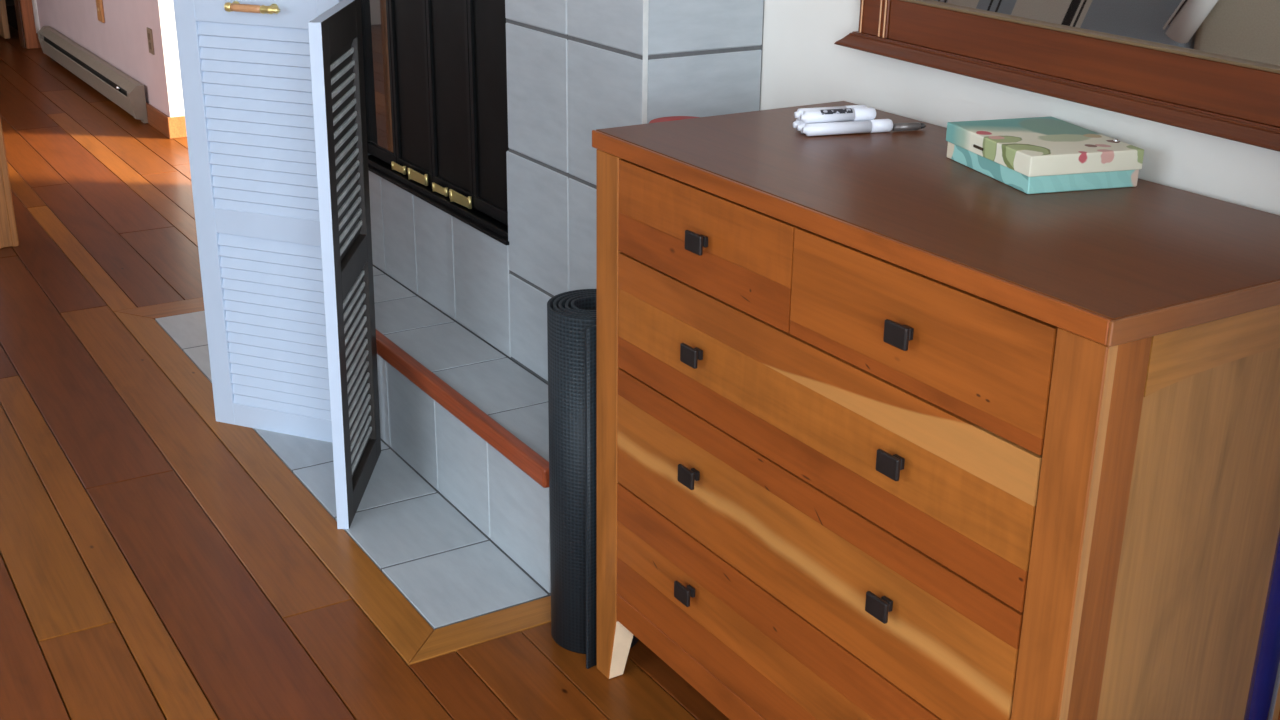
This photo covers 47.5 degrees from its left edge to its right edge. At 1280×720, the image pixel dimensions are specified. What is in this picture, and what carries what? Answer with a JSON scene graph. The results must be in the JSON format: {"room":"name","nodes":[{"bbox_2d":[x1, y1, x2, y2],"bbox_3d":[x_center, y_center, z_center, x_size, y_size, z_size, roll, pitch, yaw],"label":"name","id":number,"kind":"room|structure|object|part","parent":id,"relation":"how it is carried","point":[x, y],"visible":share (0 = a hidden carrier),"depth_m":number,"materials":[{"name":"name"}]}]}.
{"room":"living room","nodes":[
{"label":"living room","id":0,"kind":"room"},
{"bbox_2d":[5,0,19,5],"bbox_3d":[-5.192,-3.117,8.431,3.250,2.464,2.130,-12,24,-30],"label":"wall","id":1,"kind":"structure","parent":0,"point":[8,2],"depth_m":10.34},
{"bbox_2d":[0,0,9,38],"bbox_3d":[-3.958,-2.967,8.641,0.035,2.008,0.580,-12,24,-30],"label":"door","id":2,"kind":"structure","parent":1,"relation":"in","point":[4,26],"depth_m":8.74,"materials":[{"name":"brown wood"}]},
{"bbox_2d":[32,0,39,32],"bbox_3d":[-4.716,-2.752,7.469,2.783,2.450,0.120,-12,24,-30],"label":"wall","id":3,"kind":"structure","parent":0,"point":[34,2],"depth_m":8.47,"materials":[{"name":"white paint"}]},
{"bbox_2d":[14,0,25,48],"bbox_3d":[-3.616,-2.796,8.179,0.012,2.050,0.118,-12,24,-30],"label":"trim","id":4,"kind":"structure","parent":3,"relation":"attached to","point":[16,2],"depth_m":8.47,"materials":[{"name":"brown wood"}]},
{"bbox_2d":[20,0,37,48],"bbox_3d":[-3.547,-2.805,8.132,0.063,2.100,0.020,-12,24,-30],"label":"trim","id":5,"kind":"structure","parent":3,"relation":"attached to","point":[26,5],"depth_m":8.45,"materials":[{"name":"brown wood"}]},
{"bbox_2d":[0,6,729,719],"bbox_3d":[-2.176,-0.353,4.776,7.400,0.061,12.800,-12,24,-30],"label":"floor","id":6,"kind":"structure","parent":0,"point":[161,558],"depth_m":2.89,"materials":[{"name":"brown wood"}]},
{"bbox_2d":[361,0,763,593],"bbox_3d":[-0.478,-1.032,3.118,0.462,2.453,1.965,-12,24,-30],"label":"fireplace","id":7,"kind":"object","parent":6,"relation":"on","point":[482,116],"visible":0.61,"depth_m":2.97,"materials":[{"name":"tile"}]},
{"bbox_2d":[173,0,342,441],"bbox_3d":[-0.806,-0.293,3.170,0.412,1.003,0.062,9,22,20],"label":"louvered door","id":8,"kind":"structure","parent":7,"relation":"attached to","point":[245,69],"depth_m":3.18,"materials":[{"name":"white paint"}]},
{"bbox_3d":[-0.793,-0.724,2.988,0.134,0.020,0.038,9,22,20],"label":"handle","id":9,"kind":"part","parent":8,"relation":"part of","materials":[{"name":"gold metal"}]},
{"bbox_2d":[308,0,380,528],"bbox_3d":[-0.585,-0.194,2.919,0.024,1.003,0.375,1,21,0],"label":"louvered door","id":10,"kind":"structure","parent":7,"relation":"attached to","point":[335,35],"depth_m":2.87,"materials":[{"name":"white paint"}]},
{"bbox_3d":[-0.637,-0.830,3.506,0.005,0.645,0.172,-12,24,-30],"label":"pane","id":11,"kind":"part","parent":7,"relation":"part of","materials":[{"name":"black glass"}]},
{"bbox_3d":[-0.637,-0.826,3.507,0.016,0.694,0.205,-12,24,-30],"label":"glass door","id":12,"kind":"part","parent":7,"relation":"part of","materials":[{"name":"black glass"}]},
{"bbox_3d":[-0.590,-0.468,3.514,0.021,0.025,0.080,-12,24,-30],"label":"brass pull","id":13,"kind":"part","parent":7,"relation":"part of","materials":[{"name":"gold metal"}]},
{"bbox_3d":[-0.527,-0.761,3.340,0.016,0.694,0.213,-12,24,-30],"label":"glass door","id":14,"kind":"part","parent":7,"relation":"part of","materials":[{"name":"black glass"}]},
{"bbox_3d":[-0.526,-0.765,3.339,0.005,0.645,0.180,-12,24,-30],"label":"pane","id":15,"kind":"part","parent":7,"relation":"part of","materials":[{"name":"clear glass"}]},
{"bbox_3d":[-0.532,-0.436,3.419,0.027,0.034,0.108,-12,24,-30],"label":"brass pull","id":16,"kind":"part","parent":7,"relation":"part of","materials":[{"name":"gold metal"}]},
{"bbox_3d":[-0.479,-0.724,3.244,0.065,0.736,0.888,-12,24,-30],"label":"door track frame","id":17,"kind":"part","parent":7,"relation":"part of","materials":[{"name":"black metal"}]},
{"bbox_3d":[-0.464,-0.394,3.323,0.021,0.025,0.080,-12,24,-30],"label":"brass pull","id":18,"kind":"part","parent":7,"relation":"part of","materials":[{"name":"gold metal"}]},
{"bbox_3d":[-0.414,-0.694,3.168,0.016,0.694,0.215,-12,24,-30],"label":"glass door","id":19,"kind":"part","parent":7,"relation":"part of","materials":[{"name":"black glass"}]},
{"bbox_3d":[-0.413,-0.698,3.167,0.005,0.645,0.182,-12,24,-30],"label":"pane","id":20,"kind":"part","parent":7,"relation":"part of","materials":[{"name":"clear glass"}]},
{"bbox_3d":[-0.409,-0.364,3.233,0.027,0.034,0.108,-12,24,-30],"label":"brass pull","id":21,"kind":"part","parent":7,"relation":"part of","materials":[{"name":"gold metal"}]},
{"bbox_3d":[-0.300,-0.627,2.996,0.016,0.694,0.215,-12,24,-30],"label":"glass door","id":22,"kind":"part","parent":7,"relation":"part of","materials":[{"name":"black glass"}]},
{"bbox_3d":[-0.300,-0.631,2.995,0.005,0.645,0.182,-12,24,-30],"label":"pane","id":23,"kind":"part","parent":7,"relation":"part of","materials":[{"name":"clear glass"}]},
{"bbox_3d":[0.013,-0.862,2.304,0.010,2.180,0.002,-12,24,-30],"label":"edge trim","id":24,"kind":"part","parent":7,"relation":"part of","materials":[{"name":"tile"}]},
{"bbox_2d":[547,289,638,668],"bbox_3d":[-0.070,0.197,2.455,0.157,0.612,0.176,-12,24,-30],"label":"yoga mat","id":25,"kind":"object","parent":6,"relation":"on","point":[571,315],"visible":0.54,"depth_m":2.38,"materials":[{"name":"black rubber"}]},
{"bbox_2d":[649,116,698,122],"bbox_3d":[0.066,0.034,2.498,0.116,0.890,0.116,-12,24,-30],"label":"rolled mat","id":26,"kind":"object","parent":6,"relation":"on","point":[671,118],"visible":0.07,"depth_m":2.37,"materials":[{"name":"red rubber"}]},
{"bbox_2d":[592,101,1279,719],"bbox_3d":[0.375,0.202,2.025,0.494,0.920,0.981,-12,24,-30],"label":"dresser","id":27,"kind":"object","parent":6,"relation":"on","point":[889,427],"visible":0.97,"depth_m":1.69,"materials":[{"name":"brown wood"}]},
{"bbox_3d":[-0.033,0.111,2.288,0.046,0.894,0.064,-12,24,-30],"label":"leg","id":28,"kind":"part","parent":27,"relation":"part of","materials":[{"name":"brown wood"}]},
{"bbox_3d":[0.068,0.340,2.127,0.022,0.027,0.037,-12,24,-30],"label":"knob","id":29,"kind":"part","parent":27,"relation":"part of","materials":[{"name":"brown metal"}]},
{"bbox_3d":[0.072,0.164,2.057,0.022,0.027,0.037,-12,24,-30],"label":"knob","id":30,"kind":"part","parent":27,"relation":"part of","materials":[{"name":"brown metal"}]},
{"bbox_3d":[0.190,0.528,2.028,0.020,0.050,0.838,-12,24,-30],"label":"rail","id":31,"kind":"part","parent":27,"relation":"part of","materials":[{"name":"brown wood"}]},
{"bbox_3d":[0.073,-0.007,1.992,0.022,0.027,0.037,-12,24,-30],"label":"knob","id":32,"kind":"part","parent":27,"relation":"part of","materials":[{"name":"brown metal"}]},
{"bbox_3d":[0.078,-0.157,1.930,0.022,0.027,0.037,-12,24,-30],"label":"knob","id":33,"kind":"part","parent":27,"relation":"part of","materials":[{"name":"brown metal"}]},
{"bbox_2d":[793,119,800,130],"bbox_3d":[0.285,-0.352,2.156,0.122,0.019,0.019,-6,22,-17],"label":"marker","id":34,"kind":"object","parent":27,"relation":"on","point":[796,122],"visible":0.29,"depth_m":2.14,"materials":[{"name":"white plastic"}]},
{"bbox_2d":[794,105,866,120],"bbox_3d":[0.282,-0.364,2.140,0.116,0.019,0.019,-6,22,-17],"label":"marker","id":35,"kind":"object","parent":34,"relation":"on","point":[800,111],"visible":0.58,"depth_m":2.13,"materials":[{"name":"white plastic"}]},
{"bbox_2d":[797,119,873,132],"bbox_3d":[0.289,-0.345,2.139,0.122,0.019,0.019,-6,22,-17],"label":"marker","id":36,"kind":"object","parent":27,"relation":"on","point":[802,124],"visible":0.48,"depth_m":2.12,"materials":[{"name":"white plastic"}]},
{"bbox_2d":[800,107,875,122],"bbox_3d":[0.290,-0.357,2.123,0.118,0.019,0.019,-6,22,-17],"label":"marker","id":37,"kind":"object","parent":36,"relation":"on","point":[866,113],"visible":1,"depth_m":2.12,"materials":[{"name":"white plastic"}]},
{"bbox_2d":[802,119,892,135],"bbox_3d":[0.304,-0.340,2.124,0.142,0.019,0.019,-6,22,-17],"label":"marker","id":38,"kind":"object","parent":27,"relation":"on","point":[878,125],"visible":1,"depth_m":2.12,"materials":[{"name":"white plastic"}]},
{"bbox_3d":[0.288,0.292,1.730,0.022,0.027,0.037,-12,24,-30],"label":"knob","id":39,"kind":"part","parent":27,"relation":"part of","materials":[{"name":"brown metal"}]},
{"bbox_3d":[0.290,0.118,1.663,0.022,0.027,0.037,-12,24,-30],"label":"knob","id":40,"kind":"part","parent":27,"relation":"part of","materials":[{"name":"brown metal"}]},
{"bbox_3d":[0.290,-0.029,1.609,0.022,0.027,0.037,-12,24,-30],"label":"knob","id":41,"kind":"part","parent":27,"relation":"part of","materials":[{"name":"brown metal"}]},
{"bbox_2d":[892,122,925,130],"bbox_3d":[0.400,-0.346,2.154,0.053,0.011,0.011,-6,22,-17],"label":"pen","id":42,"kind":"object","parent":27,"relation":"on","point":[915,125],"visible":1,"depth_m":2.15,"materials":[{"name":"grey plastic"}]},
{"bbox_2d":[946,116,1143,193],"bbox_3d":[0.525,-0.274,1.910,0.164,0.053,0.215,-6,22,-16],"label":"gift box","id":43,"kind":"object","parent":27,"relation":"on","point":[1034,155],"visible":1,"depth_m":1.84,"materials":[{"name":"multicoloured cardboard"}]},
{"bbox_3d":[0.448,0.389,1.575,0.064,0.894,0.064,-12,24,-30],"label":"leg","id":44,"kind":"part","parent":27,"relation":"part of","materials":[{"name":"brown wood"}]},
{"bbox_3d":[0.634,0.313,1.639,0.341,0.794,0.011,-12,24,-30],"label":"panel","id":45,"kind":"part","parent":27,"relation":"part of","materials":[{"name":"brown wood"}]},
{"bbox_3d":[0.641,-0.025,1.503,0.340,0.065,0.003,-12,24,-30],"label":"rail","id":46,"kind":"part","parent":27,"relation":"part of","materials":[{"name":"brown wood"}]},
{"bbox_2d":[1244,528,1279,719],"bbox_3d":[0.654,0.280,1.498,0.036,1.155,0.036,-12,24,-30],"label":"pole","id":47,"kind":"object","parent":6,"relation":"on","point":[1265,679],"visible":1,"depth_m":1.50,"materials":[{"name":"blue"}]},
{"bbox_2d":[36,0,1279,214],"bbox_3d":[-0.708,-1.384,4.002,0.140,2.450,10.670,-12,24,-30],"label":"wall","id":48,"kind":"structure","parent":0,"point":[802,64],"depth_m":2.32,"materials":[{"name":"white paint"}]},
{"bbox_2d":[37,26,147,122],"bbox_3d":[-2.800,-1.469,7.349,0.067,0.170,2.110,-12,24,-30],"label":"baseboard heater","id":49,"kind":"object","parent":48,"relation":"attached to","point":[121,89],"visible":1,"depth_m":7.09,"materials":[{"name":"beige metal"}]},
{"bbox_2d":[96,0,104,22],"bbox_3d":[-2.604,-2.152,6.842,0.017,1.100,0.096,-12,24,-30],"label":"wall strip","id":50,"kind":"object","parent":48,"relation":"attached to","point":[99,3],"visible":1,"depth_m":7.00,"materials":[{"name":"brown wood"}]},
{"bbox_2d":[40,45,168,137],"bbox_3d":[-2.774,-1.440,7.397,0.014,0.092,2.840,-12,24,-30],"label":"baseboard","id":51,"kind":"structure","parent":48,"relation":"attached to","point":[157,119],"depth_m":6.40,"materials":[{"name":"brown wood"}]},
{"bbox_2d":[146,27,154,54],"bbox_3d":[-2.123,-1.383,6.299,0.008,0.110,0.076,-12,24,-30],"label":"outlet","id":52,"kind":"object","parent":48,"relation":"attached to","point":[149,31],"visible":1,"depth_m":6.29,"materials":[{"name":"beige plastic"}]},
{"bbox_2d":[158,0,184,116],"bbox_3d":[-1.950,-2.159,5.868,0.140,2.358,0.005,-12,24,-30],"label":"trim","id":53,"kind":"structure","parent":48,"relation":"attached to","point":[166,8],"depth_m":6.18,"materials":[{"name":"white paint"}]},
{"bbox_2d":[167,116,186,138],"bbox_3d":[-1.967,-1.012,6.299,0.154,0.092,0.013,-12,24,-30],"label":"baseboard","id":54,"kind":"structure","parent":48,"relation":"attached to","point":[176,125],"depth_m":6.27,"materials":[{"name":"brown wood"}]},
{"bbox_2d":[834,0,1279,151],"bbox_3d":[0.604,-0.772,1.763,0.046,0.920,1.018,-12,25,-30],"label":"mirror","id":55,"kind":"object","parent":48,"relation":"attached to","point":[1210,67],"visible":1,"depth_m":1.87,"materials":[{"name":"brown wood"}]},
{"bbox_3d":[0.610,-0.780,1.765,0.006,0.757,0.800,-12,25,-30],"label":"glass","id":56,"kind":"part","parent":55,"relation":"part of","materials":[{"name":"mirror"}]},
{"bbox_3d":[-3.755,-1.185,3.394,3.845,2.450,0.105,-12,24,-30],"label":"wall","id":57,"kind":"structure","parent":0,"visible":0},
{"bbox_2d":[0,118,18,248],"bbox_3d":[-2.054,-1.351,4.367,0.072,2.100,0.029,-12,24,-30],"label":"trim","id":58,"kind":"structure","parent":57,"relation":"attached to","point":[8,228],"depth_m":4.69,"materials":[{"name":"brown wood"}]}
]}

